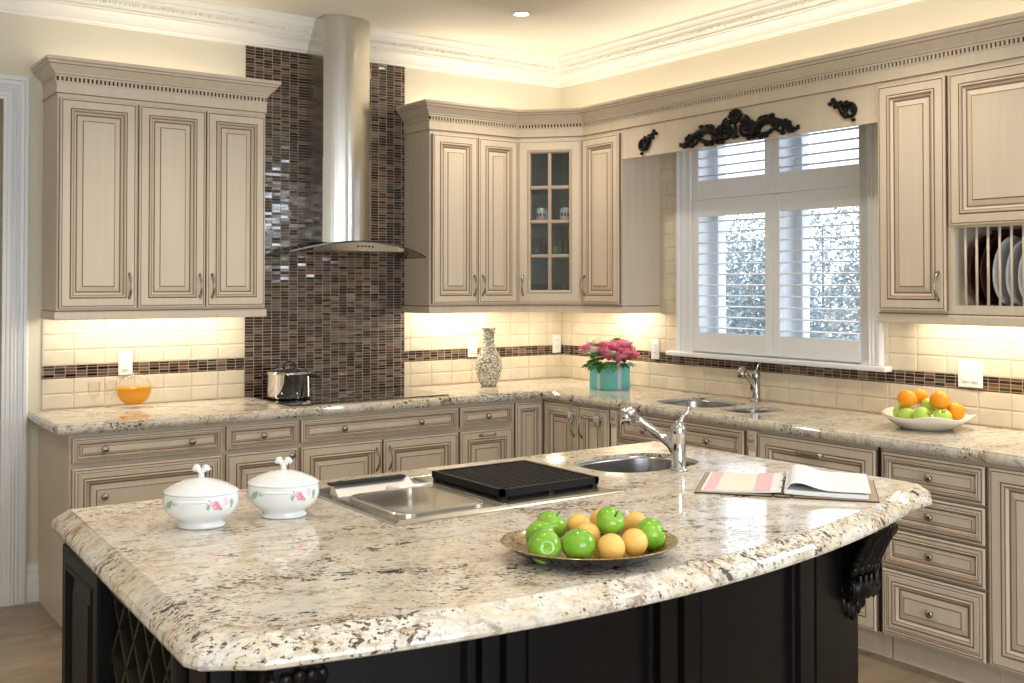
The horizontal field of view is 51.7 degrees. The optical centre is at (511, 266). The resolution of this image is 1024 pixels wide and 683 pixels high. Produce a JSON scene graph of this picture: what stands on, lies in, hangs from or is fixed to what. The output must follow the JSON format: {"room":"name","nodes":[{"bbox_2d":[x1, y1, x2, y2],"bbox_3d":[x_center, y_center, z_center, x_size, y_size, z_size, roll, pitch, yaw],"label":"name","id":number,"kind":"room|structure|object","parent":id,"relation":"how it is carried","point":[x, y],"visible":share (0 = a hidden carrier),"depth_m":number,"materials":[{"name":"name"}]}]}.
{"room":"kitchen","nodes":[
{"label":"kitchen","id":0,"kind":"room"},
{"bbox_2d":[0,12,561,562],"bbox_3d":[-2.310,0.114,5.220,6.840,3.000,0.160,1,-1,-35],"label":"wall","id":1,"kind":"structure","parent":0,"point":[24,40],"depth_m":5.23,"materials":[{"name":"beige paint"}]},
{"bbox_2d":[0,74,30,606],"bbox_3d":[-2.795,0.343,4.755,1.147,2.526,0.030,1,-1,-35],"label":"trim","id":2,"kind":"structure","parent":1,"relation":"attached to","point":[15,91],"depth_m":5.05,"materials":[{"name":"white paint"}]},
{"bbox_2d":[26,562,38,602],"bbox_3d":[-2.305,1.520,5.088,0.062,0.184,0.020,1,-1,-35],"label":"baseboard","id":3,"kind":"structure","parent":1,"relation":"attached to","point":[32,568],"depth_m":5.08,"materials":[{"name":"white paint"}]},
{"bbox_2d":[41,93,136,319],"bbox_3d":[-2.037,-0.274,5.102,0.370,1.056,0.356,1,-1,-35],"label":"upper cabinet","id":4,"kind":"object","parent":1,"relation":"attached to","point":[90,142],"visible":1,"depth_m":4.99,"materials":[{"name":"beige paint"}]},
{"bbox_2d":[31,54,280,113],"bbox_3d":[-1.763,-0.880,5.298,1.138,0.162,0.353,1,-1,-35],"label":"crown molding","id":5,"kind":"structure","parent":4,"relation":"on","point":[56,73],"depth_m":5.13,"materials":[{"name":"beige paint"}]},
{"bbox_2d":[118,351,132,374],"bbox_3d":[-1.954,0.492,5.348,0.070,0.118,0.011,1,-1,-35],"label":"light switch","id":6,"kind":"object","parent":1,"relation":"attached to","point":[125,359],"visible":1,"depth_m":5.34,"materials":[{"name":"white plastic"}]},
{"bbox_2d":[136,101,266,318],"bbox_3d":[-1.616,-0.269,5.400,0.661,1.056,0.356,1,-1,-35],"label":"upper cabinet","id":7,"kind":"object","parent":1,"relation":"attached to","point":[200,211],"visible":0.99,"depth_m":5.26,"materials":[{"name":"beige paint"}]},
{"bbox_2d":[41,345,560,378],"bbox_3d":[-0.979,0.534,6.054,3.197,0.062,0.007,1,-1,-35],"label":"trim","id":8,"kind":"structure","parent":1,"relation":"attached to","point":[94,370],"depth_m":5.58,"materials":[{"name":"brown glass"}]},
{"bbox_2d":[41,304,561,410],"bbox_3d":[-0.976,0.464,6.056,3.203,0.530,0.006,1,-1,-35],"label":"backsplash","id":9,"kind":"structure","parent":1,"relation":"attached to","point":[64,342],"depth_m":5.59,"materials":[{"name":"beige tile"}]},
{"bbox_2d":[244,45,404,397],"bbox_3d":[-1.045,-0.234,6.019,0.985,1.925,0.010,1,-1,-35],"label":"backsplash","id":10,"kind":"structure","parent":1,"relation":"attached to","point":[339,317],"depth_m":5.99,"materials":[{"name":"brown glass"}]},
{"bbox_2d":[265,14,425,258],"bbox_3d":[-0.914,-0.711,5.841,0.900,1.324,0.442,1,-1,-35],"label":"range hood","id":11,"kind":"object","parent":1,"relation":"attached to","point":[337,163],"visible":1,"depth_m":5.79,"materials":[{"name":"silver metal"}]},
{"bbox_2d":[293,242,403,253],"bbox_3d":[-0.918,-0.103,5.836,0.540,0.047,0.428,1,-1,-35],"label":"hood","id":12,"kind":"object","parent":11,"relation":"attached to","point":[316,247],"depth_m":5.69,"materials":[{"name":"silver metal"}]},
{"bbox_2d":[403,130,517,313],"bbox_3d":[-0.295,-0.252,6.338,0.625,1.056,0.356,1,-1,-35],"label":"upper cabinet","id":13,"kind":"object","parent":1,"relation":"attached to","point":[461,189],"visible":1,"depth_m":6.20,"materials":[{"name":"beige paint"}]},
{"bbox_2d":[396,11,1023,137],"bbox_3d":[0.856,-0.882,5.172,1.247,0.162,3.588,1,-1,-35],"label":"crown molding","id":14,"kind":"structure","parent":13,"relation":"on","point":[1001,38],"depth_m":5.22,"materials":[{"name":"beige paint"}]},
{"bbox_2d":[468,338,476,356],"bbox_3d":[-0.243,0.505,6.563,0.070,0.118,0.011,1,-1,-35],"label":"light switch","id":15,"kind":"object","parent":1,"relation":"attached to","point":[472,342],"visible":0.96,"depth_m":6.56,"materials":[{"name":"white plastic"}]},
{"bbox_2d":[517,136,583,311],"bbox_3d":[0.261,-0.248,6.574,0.581,1.056,0.593,1,-1,-35],"label":"upper cabinet","id":16,"kind":"object","parent":1,"relation":"attached to","point":[549,168],"visible":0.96,"depth_m":6.39,"materials":[{"name":"beige paint"}]},
{"bbox_2d":[536,208,547,219],"bbox_3d":[0.188,-0.313,6.490,0.096,0.087,0.085,1,-1,-30],"label":"mug","id":17,"kind":"object","parent":16,"relation":"on","point":[541,213],"visible":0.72,"depth_m":6.46,"materials":[{"name":"white ceramic"}]},
{"bbox_2d":[531,189,568,196],"bbox_3d":[0.265,-0.468,6.585,0.534,0.010,0.554,1,-1,-35],"label":"shelf","id":18,"kind":"object","parent":16,"relation":"attached to","point":[536,192],"depth_m":6.70,"materials":[{"name":"grey"}]},
{"bbox_2d":[531,223,568,227],"bbox_3d":[0.265,-0.262,6.582,0.534,0.010,0.554,1,-1,-35],"label":"shelf","id":19,"kind":"object","parent":16,"relation":"attached to","point":[540,225],"depth_m":6.64,"materials":[{"name":"grey"}]},
{"bbox_2d":[531,257,568,259],"bbox_3d":[0.265,-0.056,6.578,0.534,0.010,0.554,1,-1,-35],"label":"shelf","id":20,"kind":"object","parent":16,"relation":"attached to","point":[560,258],"depth_m":6.68,"materials":[{"name":"grey"}]},
{"bbox_2d":[552,243,557,253],"bbox_3d":[0.257,-0.103,6.448,0.050,0.077,0.049,1,-1,-35],"label":"jar","id":21,"kind":"object","parent":16,"relation":"on","point":[554,245],"visible":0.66,"depth_m":6.43,"materials":[{"name":"green glass"}]},
{"bbox_2d":[560,207,568,219],"bbox_3d":[0.335,-0.314,6.460,0.096,0.087,0.085,1,-1,-30],"label":"mug","id":22,"kind":"object","parent":16,"relation":"on","point":[564,212],"visible":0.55,"depth_m":6.43,"materials":[{"name":"white ceramic"}]},
{"bbox_2d":[553,335,560,352],"bbox_3d":[0.296,0.509,6.945,0.070,0.118,0.013,1,-1,-35],"label":"wall outlet","id":23,"kind":"object","parent":1,"relation":"attached to","point":[556,338],"visible":1,"depth_m":6.94,"materials":[{"name":"white plastic"}]},
{"bbox_2d":[204,0,752,55],"bbox_3d":[0.012,-1.506,1.770,7.200,0.120,8.800,1,-1,-35],"label":"ceiling","id":24,"kind":"structure","parent":0,"point":[553,27],"depth_m":5.82,"materials":[{"name":"white paint"}]},
{"bbox_2d":[511,12,530,16],"bbox_3d":[0.051,-1.373,5.763,0.110,0.005,0.110,1,-1,-35],"label":"recessed light","id":25,"kind":"object","parent":24,"relation":"in","point":[516,14],"visible":1,"depth_m":5.76,"materials":[{"name":"white"}]},
{"bbox_2d":[0,601,963,682],"bbox_3d":[0.012,1.614,1.716,7.200,0.120,8.800,1,-1,-35],"label":"floor","id":26,"kind":"structure","parent":0,"point":[30,637],"depth_m":4.32,"materials":[{"name":"wood"}]},
{"bbox_2d":[38,423,222,626],"bbox_3d":[-1.816,1.177,5.043,0.694,0.868,0.647,1,-1,-35],"label":"base cabinet","id":27,"kind":"object","parent":26,"relation":"on","point":[77,471],"visible":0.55,"depth_m":4.80,"materials":[{"name":"beige paint"}]},
{"bbox_2d":[223,417,297,489],"bbox_3d":[-1.377,1.183,5.354,0.379,0.868,0.647,1,-1,-35],"label":"base cabinet","id":28,"kind":"object","parent":26,"relation":"on","point":[251,449],"visible":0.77,"depth_m":5.10,"materials":[{"name":"beige paint"}]},
{"bbox_2d":[297,405,456,479],"bbox_3d":[-0.840,1.189,5.732,0.934,0.868,0.654,1,-1,-35],"label":"base cabinet","id":29,"kind":"object","parent":26,"relation":"on","point":[334,446],"visible":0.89,"depth_m":5.48,"materials":[{"name":"beige paint"}]},
{"bbox_2d":[62,521,897,682],"bbox_3d":[-0.004,1.145,2.898,2.058,0.858,1.267,1,-1,-35],"label":"kitchen island","id":30,"kind":"object","parent":26,"relation":"on","point":[796,623],"visible":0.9,"depth_m":2.52,"materials":[{"name":"black paint"}]},
{"bbox_2d":[51,441,931,671],"bbox_3d":[0.081,0.688,2.934,2.345,0.055,1.459,1,-1,-35],"label":"island countertop","id":31,"kind":"structure","parent":30,"relation":"on","point":[332,582],"depth_m":2.33,"materials":[{"name":"stone"}]},
{"bbox_2d":[162,464,238,529],"bbox_3d":[-0.786,0.578,2.673,0.176,0.155,0.183,-1,-1,42],"label":"tureen","id":32,"kind":"object","parent":31,"relation":"on","point":[202,502],"visible":1,"depth_m":2.62,"materials":[{"name":"white ceramic"}]},
{"bbox_2d":[212,500,218,509],"bbox_3d":[-0.732,0.590,2.609,0.019,0.024,0.002,1,-1,-31],"label":"print","id":33,"kind":"object","parent":32,"relation":"attached to","point":[215,503],"depth_m":2.61,"materials":[{"name":"pink paint"}]},
{"bbox_2d":[224,496,228,504],"bbox_3d":[-0.710,0.583,2.627,0.002,0.022,0.017,-1,-1,40],"label":"print","id":34,"kind":"object","parent":32,"relation":"on","point":[226,498],"depth_m":2.63,"materials":[{"name":"pink paint"}]},
{"bbox_2d":[247,457,318,518],"bbox_3d":[-0.603,0.580,2.790,0.176,0.155,0.183,-1,-1,42],"label":"tureen","id":35,"kind":"object","parent":31,"relation":"on","point":[282,493],"visible":1,"depth_m":2.74,"materials":[{"name":"white ceramic"}]},
{"bbox_2d":[296,491,302,499],"bbox_3d":[-0.549,0.592,2.726,0.019,0.024,0.002,1,-1,-31],"label":"print","id":36,"kind":"object","parent":35,"relation":"attached to","point":[299,494],"depth_m":2.73,"materials":[{"name":"pink paint"}]},
{"bbox_2d":[318,460,625,526],"bbox_3d":[-0.141,0.637,3.108,0.768,0.053,0.556,1,-1,-35],"label":"cooktop","id":37,"kind":"object","parent":31,"relation":"in","point":[396,500],"visible":1,"depth_m":3.03,"materials":[{"name":"silver metal"}]},
{"bbox_2d":[327,474,412,496],"bbox_3d":[-0.408,0.638,3.083,0.267,0.035,0.055,1,-1,-35],"label":"vent","id":38,"kind":"object","parent":37,"relation":"attached to","point":[347,488],"depth_m":3.06,"materials":[{"name":"silver metal"}]},
{"bbox_2d":[500,529,678,567],"bbox_3d":[0.173,0.630,2.362,0.400,0.041,0.320,0,-1,-4],"label":"platter","id":39,"kind":"object","parent":31,"relation":"on","point":[515,541],"visible":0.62,"depth_m":2.26,"materials":[{"name":"brown metal"}]},
{"bbox_2d":[525,520,554,543],"bbox_3d":[0.063,0.598,2.346,0.064,0.066,0.066,-1,-1,39],"label":"apple","id":40,"kind":"object","parent":39,"relation":"on","point":[535,526],"visible":0.41,"depth_m":2.33,"materials":[{"name":"green food"}]},
{"bbox_2d":[527,529,560,563],"bbox_3d":[0.070,0.605,2.278,0.071,0.073,0.071,-1,-1,38],"label":"apple","id":41,"kind":"object","parent":39,"relation":"on","point":[544,542],"visible":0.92,"depth_m":2.25,"materials":[{"name":"green food"}]},
{"bbox_2d":[537,510,565,537],"bbox_3d":[0.090,0.591,2.411,0.070,0.066,0.070,0,-1,-18],"label":"apple","id":42,"kind":"object","parent":39,"relation":"on","point":[557,521],"visible":0.56,"depth_m":2.39,"materials":[{"name":"green food"}]},
{"bbox_2d":[561,528,595,558],"bbox_3d":[0.144,0.604,2.291,0.074,0.071,0.073,0,-1,-19],"label":"apple","id":43,"kind":"object","parent":39,"relation":"on","point":[578,543],"visible":0.88,"depth_m":2.27,"materials":[{"name":"green food"}]},
{"bbox_2d":[566,513,590,531],"bbox_3d":[0.154,0.598,2.429,0.058,0.060,0.058,0,-1,-5],"label":"orange","id":44,"kind":"object","parent":39,"relation":"on","point":[575,520],"visible":0.56,"depth_m":2.41,"materials":[{"name":"orange food"}]},
{"bbox_2d":[576,522,599,544],"bbox_3d":[0.168,0.603,2.365,0.060,0.059,0.058,0,-1,-1],"label":"orange","id":45,"kind":"object","parent":39,"relation":"on","point":[592,528],"visible":0.45,"depth_m":2.35,"materials":[{"name":"orange food"}]},
{"bbox_2d":[590,508,602,533],"bbox_3d":[0.212,0.601,2.493,0.058,0.060,0.058,0,-1,-10],"label":"orange","id":46,"kind":"object","parent":39,"relation":"on","point":[593,515],"visible":0.16,"depth_m":2.48,"materials":[{"name":"orange food"}]},
{"bbox_2d":[596,506,624,534],"bbox_3d":[0.221,0.574,2.381,0.066,0.064,0.065,0,-1,-12],"label":"apple","id":47,"kind":"object","parent":39,"relation":"on","point":[609,519],"visible":0.92,"depth_m":2.36,"materials":[{"name":"green food"}]},
{"bbox_2d":[597,533,624,558],"bbox_3d":[0.215,0.610,2.290,0.061,0.061,0.064,0,-1,-22],"label":"orange","id":48,"kind":"object","parent":39,"relation":"on","point":[610,545],"visible":0.97,"depth_m":2.27,"materials":[{"name":"orange food"}]},
{"bbox_2d":[623,512,644,530],"bbox_3d":[0.287,0.603,2.468,0.057,0.057,0.057,0,-1,-17],"label":"orange","id":49,"kind":"object","parent":39,"relation":"on","point":[633,519],"visible":0.55,"depth_m":2.45,"materials":[{"name":"orange food"}]},
{"bbox_2d":[621,528,647,555],"bbox_3d":[0.270,0.608,2.330,0.060,0.060,0.062,0,-1,-24],"label":"orange","id":50,"kind":"object","parent":39,"relation":"on","point":[635,540],"visible":0.93,"depth_m":2.31,"materials":[{"name":"orange food"}]},
{"bbox_2d":[636,518,667,549],"bbox_3d":[0.313,0.603,2.381,0.068,0.072,0.071,-1,-1,40],"label":"apple","id":51,"kind":"object","parent":39,"relation":"on","point":[653,528],"visible":0.7,"depth_m":2.35,"materials":[{"name":"green food"}]},
{"bbox_2d":[576,456,695,472],"bbox_3d":[0.427,0.788,3.625,0.429,0.206,0.329,1,-1,-35],"label":"island sink","id":52,"kind":"object","parent":31,"relation":"in","point":[636,464],"visible":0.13,"depth_m":3.80,"materials":[{"name":"silver metal"}]},
{"bbox_2d":[619,406,690,471],"bbox_3d":[0.468,0.567,3.524,0.254,0.208,0.068,-1,-1,33],"label":"faucet","id":53,"kind":"object","parent":31,"relation":"on","point":[676,444],"visible":1,"depth_m":3.47,"materials":[{"name":"silver metal"}]},
{"bbox_2d":[694,465,879,502],"bbox_3d":[0.827,0.643,3.184,0.514,0.043,0.341,0,-1,16],"label":"open book","id":54,"kind":"object","parent":31,"relation":"on","point":[802,481],"visible":1,"depth_m":3.11,"materials":[{"name":"beige paper"}]},
{"bbox_2d":[457,401,512,463],"bbox_3d":[-0.307,1.196,6.110,0.371,0.868,0.654,1,-1,-35],"label":"base cabinet","id":55,"kind":"object","parent":26,"relation":"on","point":[484,430],"visible":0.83,"depth_m":5.87,"materials":[{"name":"beige paint"}]},
{"bbox_2d":[512,399,542,457],"bbox_3d":[-0.074,1.199,6.293,0.219,0.868,0.625,1,-1,-35],"label":"base cabinet","id":56,"kind":"object","parent":26,"relation":"on","point":[527,424],"visible":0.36,"depth_m":6.04,"materials":[{"name":"beige paint"}]},
{"bbox_2d":[544,399,612,453],"bbox_3d":[0.583,1.195,6.035,0.654,0.868,0.608,1,-1,-35],"label":"base cabinet","id":57,"kind":"object","parent":26,"relation":"on","point":[561,434],"depth_m":5.86,"materials":[{"name":"beige paint"}]},
{"bbox_2d":[610,408,748,455],"bbox_3d":[1.035,1.183,5.397,0.654,0.868,0.949,1,-1,-35],"label":"base cabinet","id":58,"kind":"object","parent":26,"relation":"on","point":[699,434],"visible":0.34,"depth_m":5.14,"materials":[{"name":"beige paint"}]},
{"bbox_2d":[747,428,892,657],"bbox_3d":[1.516,1.172,4.724,0.650,0.868,0.704,1,-1,-35],"label":"base cabinet","id":59,"kind":"object","parent":26,"relation":"on","point":[810,451],"visible":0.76,"depth_m":4.43,"materials":[{"name":"beige paint"}]},
{"bbox_2d":[882,448,1000,682],"bbox_3d":[1.857,1.164,4.246,0.647,0.868,0.454,1,-1,-35],"label":"base cabinet","id":60,"kind":"object","parent":26,"relation":"on","point":[936,569],"visible":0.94,"depth_m":4.05,"materials":[{"name":"beige paint"}]},
{"bbox_2d":[989,463,1023,682],"bbox_3d":[2.160,1.156,3.813,0.654,0.868,0.599,1,-1,-35],"label":"base cabinet","id":61,"kind":"object","parent":26,"relation":"on","point":[1006,483],"visible":1,"depth_m":3.83,"materials":[{"name":"beige paint"}]},
{"bbox_2d":[28,377,1023,467],"bbox_3d":[0.153,0.709,4.405,3.268,0.045,3.997,1,-1,-35],"label":"countertop","id":62,"kind":"structure","parent":61,"relation":"on","point":[1001,446],"depth_m":5.00,"materials":[{"name":"stone"}]},
{"bbox_2d":[117,377,151,407],"bbox_3d":[-1.872,0.555,5.241,0.168,0.290,0.104,1,-1,-35],"label":"decanter","id":63,"kind":"object","parent":62,"relation":"on","point":[133,394],"visible":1,"depth_m":5.20,"materials":[{"name":"orange glass"}]},
{"bbox_2d":[250,387,448,406],"bbox_3d":[-0.881,0.707,5.761,0.940,0.006,0.525,1,-1,-35],"label":"glass cooktop","id":64,"kind":"object","parent":62,"relation":"in","point":[330,397],"visible":0.79,"depth_m":5.70,"materials":[{"name":"black glass"}]},
{"bbox_2d":[259,361,319,399],"bbox_3d":[-1.185,0.602,5.627,0.293,0.198,0.248,1,-1,-35],"label":"stock pot","id":65,"kind":"object","parent":64,"relation":"on","point":[284,383],"visible":1,"depth_m":5.53,"materials":[{"name":"silver metal"}]},
{"bbox_2d":[475,328,501,386],"bbox_3d":[-0.140,0.545,6.362,0.162,0.348,0.162,1,-1,-35],"label":"vase","id":66,"kind":"object","parent":62,"relation":"on","point":[488,367],"visible":1,"depth_m":6.31,"materials":[{"name":"ceramic"}]},
{"bbox_2d":[589,362,629,389],"bbox_3d":[0.573,0.641,6.199,0.172,0.151,0.172,1,-1,-35],"label":"flower box","id":67,"kind":"object","parent":62,"relation":"on","point":[606,379],"visible":0.79,"depth_m":6.13,"materials":[{"name":"teal paper"}]},
{"bbox_2d":[579,336,640,373],"bbox_3d":[0.562,0.517,6.204,0.358,0.207,0.305,1,-1,-39],"label":"bouquet","id":68,"kind":"object","parent":67,"relation":"in","point":[617,349],"visible":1,"depth_m":6.13,"materials":[{"name":"pink plant"}]},
{"bbox_2d":[660,400,739,407],"bbox_3d":[0.977,0.820,5.463,0.371,0.207,0.423,1,-1,-35],"label":"sink","id":69,"kind":"object","parent":62,"relation":"in","point":[691,403],"visible":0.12,"depth_m":5.66,"materials":[{"name":"silver metal"}]},
{"bbox_2d":[738,362,761,401],"bbox_3d":[1.240,0.602,5.508,0.143,0.207,0.064,1,-1,-35],"label":"faucet","id":70,"kind":"object","parent":62,"relation":"on","point":[754,380],"visible":1,"depth_m":5.51,"materials":[{"name":"grey metal"}]},
{"bbox_2d":[724,408,777,412],"bbox_3d":[1.171,0.795,5.163,0.299,0.167,0.244,1,-1,-35],"label":"sink","id":71,"kind":"object","parent":62,"relation":"in","point":[746,410],"visible":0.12,"depth_m":5.30,"materials":[{"name":"silver metal"}]},
{"bbox_2d":[881,407,975,430],"bbox_3d":[1.754,0.652,4.495,0.386,0.069,0.380,1,-1,-35],"label":"fruit bowl","id":72,"kind":"object","parent":62,"relation":"on","point":[932,423],"visible":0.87,"depth_m":4.37,"materials":[{"name":"white ceramic"}]},
{"bbox_2d":[893,405,903,417],"bbox_3d":[1.673,0.630,4.536,0.075,0.073,0.075,0,-1,-3],"label":"apple","id":73,"kind":"object","parent":72,"relation":"in","point":[896,410],"visible":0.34,"depth_m":4.52,"materials":[{"name":"green food"}]},
{"bbox_2d":[897,390,916,407],"bbox_3d":[1.681,0.564,4.498,0.080,0.078,0.080,0,-1,-2],"label":"orange","id":74,"kind":"object","parent":73,"relation":"on","point":[905,398],"visible":0.99,"depth_m":4.47,"materials":[{"name":"orange food"}]},
{"bbox_2d":[899,407,913,418],"bbox_3d":[1.672,0.631,4.463,0.072,0.069,0.073,0,-1,-18],"label":"apple","id":75,"kind":"object","parent":72,"relation":"in","point":[906,413],"visible":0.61,"depth_m":4.44,"materials":[{"name":"green food"}]},
{"bbox_2d":[913,407,931,417],"bbox_3d":[1.708,0.624,4.397,0.077,0.077,0.073,0,-1,-20],"label":"apple","id":76,"kind":"object","parent":72,"relation":"in","point":[921,412],"visible":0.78,"depth_m":4.38,"materials":[{"name":"green food"}]},
{"bbox_2d":[921,398,936,413],"bbox_3d":[1.767,0.592,4.472,0.073,0.070,0.072,0,-1,-7],"label":"apple","id":77,"kind":"object","parent":72,"relation":"in","point":[925,402],"visible":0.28,"depth_m":4.45,"materials":[{"name":"green food"}]},
{"bbox_2d":[913,388,928,404],"bbox_3d":[1.749,0.559,4.534,0.072,0.070,0.072,0,-1,-19],"label":"orange","id":78,"kind":"object","parent":77,"relation":"on","point":[921,394],"visible":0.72,"depth_m":4.51,"materials":[{"name":"orange food"}]},
{"bbox_2d":[933,409,951,418],"bbox_3d":[1.778,0.623,4.364,0.073,0.071,0.073,0,-1,-25],"label":"apple","id":79,"kind":"object","parent":72,"relation":"in","point":[941,413],"visible":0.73,"depth_m":4.34,"materials":[{"name":"green food"}]},
{"bbox_2d":[929,391,949,409],"bbox_3d":[1.782,0.559,4.405,0.081,0.080,0.082,0,-1,-15],"label":"orange","id":80,"kind":"object","parent":79,"relation":"on","point":[938,400],"visible":1,"depth_m":4.38,"materials":[{"name":"orange food"}]},
{"bbox_2d":[946,402,965,419],"bbox_3d":[1.847,0.604,4.399,0.076,0.074,0.076,0,-1,-6],"label":"orange","id":81,"kind":"object","parent":72,"relation":"in","point":[957,410],"visible":0.76,"depth_m":4.37,"materials":[{"name":"orange food"}]},
{"bbox_2d":[562,0,1023,363],"bbox_3d":[2.801,0.088,3.723,0.240,3.000,8.200,1,-1,-35],"label":"wall","id":82,"kind":"structure","parent":0,"point":[923,16],"depth_m":5.41,"materials":[{"name":"beige paint"}]},
{"bbox_2d":[0,0,920,88],"bbox_3d":[0.012,-1.358,1.767,6.600,0.175,8.200,1,-1,-35],"label":"trim","id":83,"kind":"structure","parent":82,"relation":"attached to","point":[755,20],"depth_m":5.78,"materials":[{"name":"white paint"}]},
{"bbox_2d":[580,130,660,313],"bbox_3d":[0.633,-0.254,6.263,0.356,1.056,0.356,1,-1,-35],"label":"upper cabinet","id":84,"kind":"object","parent":82,"relation":"attached to","point":[621,197],"visible":1,"depth_m":6.15,"materials":[{"name":"beige paint"}]},
{"bbox_2d":[651,339,658,358],"bbox_3d":[0.843,0.489,6.236,0.013,0.118,0.070,1,-1,-35],"label":"wall outlet","id":85,"kind":"object","parent":82,"relation":"attached to","point":[654,342],"visible":1,"depth_m":6.23,"materials":[{"name":"white plastic"}]},
{"bbox_2d":[622,83,878,158],"bbox_3d":[1.232,-0.709,5.441,0.322,0.175,1.703,1,-1,-35],"label":"window valance","id":86,"kind":"object","parent":82,"relation":"attached to","point":[857,106],"visible":1,"depth_m":5.22,"materials":[{"name":"beige paint"}]},
{"bbox_2d":[666,123,891,371],"bbox_3d":[1.429,-0.167,5.605,0.293,1.344,1.470,1,-1,-35],"label":"window","id":87,"kind":"structure","parent":82,"relation":"in","point":[683,159],"depth_m":5.58,"materials":[{"name":"white paint"}]},
{"bbox_2d":[693,194,772,355],"bbox_3d":[1.200,0.051,5.753,0.058,0.845,0.573,1,-1,-35],"label":"plantation shutter","id":88,"kind":"object","parent":87,"relation":"attached to","point":[762,345],"visible":1,"depth_m":5.74,"materials":[{"name":"white paint"}]},
{"bbox_2d":[693,138,773,200],"bbox_3d":[1.200,-0.579,5.764,0.058,0.405,0.573,1,-1,-35],"label":"plantation shutter","id":89,"kind":"object","parent":87,"relation":"attached to","point":[761,184],"visible":0.6,"depth_m":5.74,"materials":[{"name":"white paint"}]},
{"bbox_2d":[772,125,866,193],"bbox_3d":[1.536,-0.587,5.290,0.058,0.405,0.585,1,-1,-35],"label":"plantation shutter","id":90,"kind":"object","parent":87,"relation":"attached to","point":[841,176],"visible":0.7,"depth_m":5.28,"materials":[{"name":"white paint"}]},
{"bbox_2d":[772,186,867,362],"bbox_3d":[1.536,0.043,5.279,0.058,0.845,0.585,1,-1,-35],"label":"plantation shutter","id":91,"kind":"object","parent":87,"relation":"attached to","point":[845,350],"visible":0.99,"depth_m":5.28,"materials":[{"name":"white paint"}]},
{"bbox_2d":[561,152,1023,430],"bbox_3d":[1.555,-0.040,5.261,0.006,1.510,4.247,1,-1,-35],"label":"tile backsplash","id":92,"kind":"structure","parent":82,"relation":"attached to","point":[931,348],"depth_m":5.29,"materials":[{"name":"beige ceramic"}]},
{"bbox_2d":[562,345,1023,394],"bbox_3d":[1.558,0.520,5.250,0.007,0.062,4.241,1,-1,-35],"label":"trim","id":93,"kind":"structure","parent":82,"relation":"attached to","point":[991,384],"depth_m":5.15,"materials":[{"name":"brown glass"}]},
{"bbox_2d":[877,71,950,324],"bbox_3d":[1.816,-0.282,4.598,0.356,1.056,0.348,1,-1,-35],"label":"upper cabinet","id":94,"kind":"object","parent":82,"relation":"attached to","point":[914,205],"visible":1,"depth_m":4.50,"materials":[{"name":"beige paint"}]},
{"bbox_2d":[958,360,982,388],"bbox_3d":[1.998,0.471,4.612,0.011,0.118,0.116,1,-1,-35],"label":"double switch","id":95,"kind":"object","parent":82,"relation":"attached to","point":[970,373],"visible":1,"depth_m":4.61,"materials":[{"name":"white plastic"}]},
{"bbox_2d":[949,57,1023,326],"bbox_3d":[2.062,-0.288,4.252,0.356,1.056,0.500,1,-1,-35],"label":"upper cabinet","id":96,"kind":"object","parent":82,"relation":"attached to","point":[986,101],"visible":0.98,"depth_m":4.25,"materials":[{"name":"beige paint"}]},
{"bbox_2d":[969,234,994,304],"bbox_3d":[1.994,0.014,4.428,0.296,0.296,0.034,1,-1,-35],"label":"plate","id":97,"kind":"object","parent":96,"relation":"in","point":[982,242],"visible":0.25,"depth_m":4.38,"materials":[{"name":"red"}]},
{"bbox_2d":[980,234,1008,304],"bbox_3d":[2.022,0.014,4.389,0.296,0.296,0.034,1,-1,-35],"label":"plate","id":98,"kind":"object","parent":96,"relation":"in","point":[994,299],"visible":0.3,"depth_m":4.35,"materials":[{"name":"red"}]},
{"bbox_2d":[992,236,1021,304],"bbox_3d":[2.051,0.018,4.347,0.286,0.286,0.034,1,-1,-35],"label":"plate","id":99,"kind":"object","parent":96,"relation":"in","point":[1005,245],"visible":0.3,"depth_m":4.32,"materials":[{"name":"white ceramic"}]},
{"bbox_2d":[1005,240,1022,304],"bbox_3d":[2.080,0.025,4.306,0.270,0.270,0.033,1,-1,-35],"label":"plate","id":100,"kind":"object","parent":96,"relation":"in","point":[1017,249],"visible":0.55,"depth_m":4.28,"materials":[{"name":"white ceramic"}]},
{"bbox_2d":[1018,256,1022,296],"bbox_3d":[2.109,0.027,4.266,0.264,0.264,0.032,1,-1,-35],"label":"plate","id":101,"kind":"object","parent":96,"relation":"in","point":[1020,263],"visible":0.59,"depth_m":4.19,"materials":[{"name":"white ceramic"}]},
{"label":"outside","id":102,"kind":"structure","parent":0,"visible":0},
{"bbox_3d":[6.158,2.167,11.101,13.700,0.100,18.000,1,-1,-35],"label":"ground","id":103,"kind":"structure","parent":102,"visible":0},
{"bbox_2d":[726,229,839,337],"bbox_3d":[1.943,0.874,9.900,2.224,2.463,2.285,0,-1,-24],"label":"shrub","id":104,"kind":"object","parent":103,"relation":"on","point":[743,301],"visible":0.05,"depth_m":9.55,"materials":[{"name":"grey plant"}]},
{"bbox_2d":[726,206,859,339],"bbox_3d":[3.721,0.636,12.563,4.732,3.037,3.631,-1,-1,45],"label":"shrub","id":105,"kind":"object","parent":103,"relation":"on","point":[823,254],"visible":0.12,"depth_m":12.23,"materials":[{"name":"grey plant"}]},
{"bbox_2d":[813,263,859,339],"bbox_3d":[3.400,0.847,7.998,2.206,2.451,2.302,0,-1,-25],"label":"shrub","id":106,"kind":"object","parent":103,"relation":"on","point":[854,327],"visible":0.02,"depth_m":8.22,"materials":[{"name":"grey plant"}]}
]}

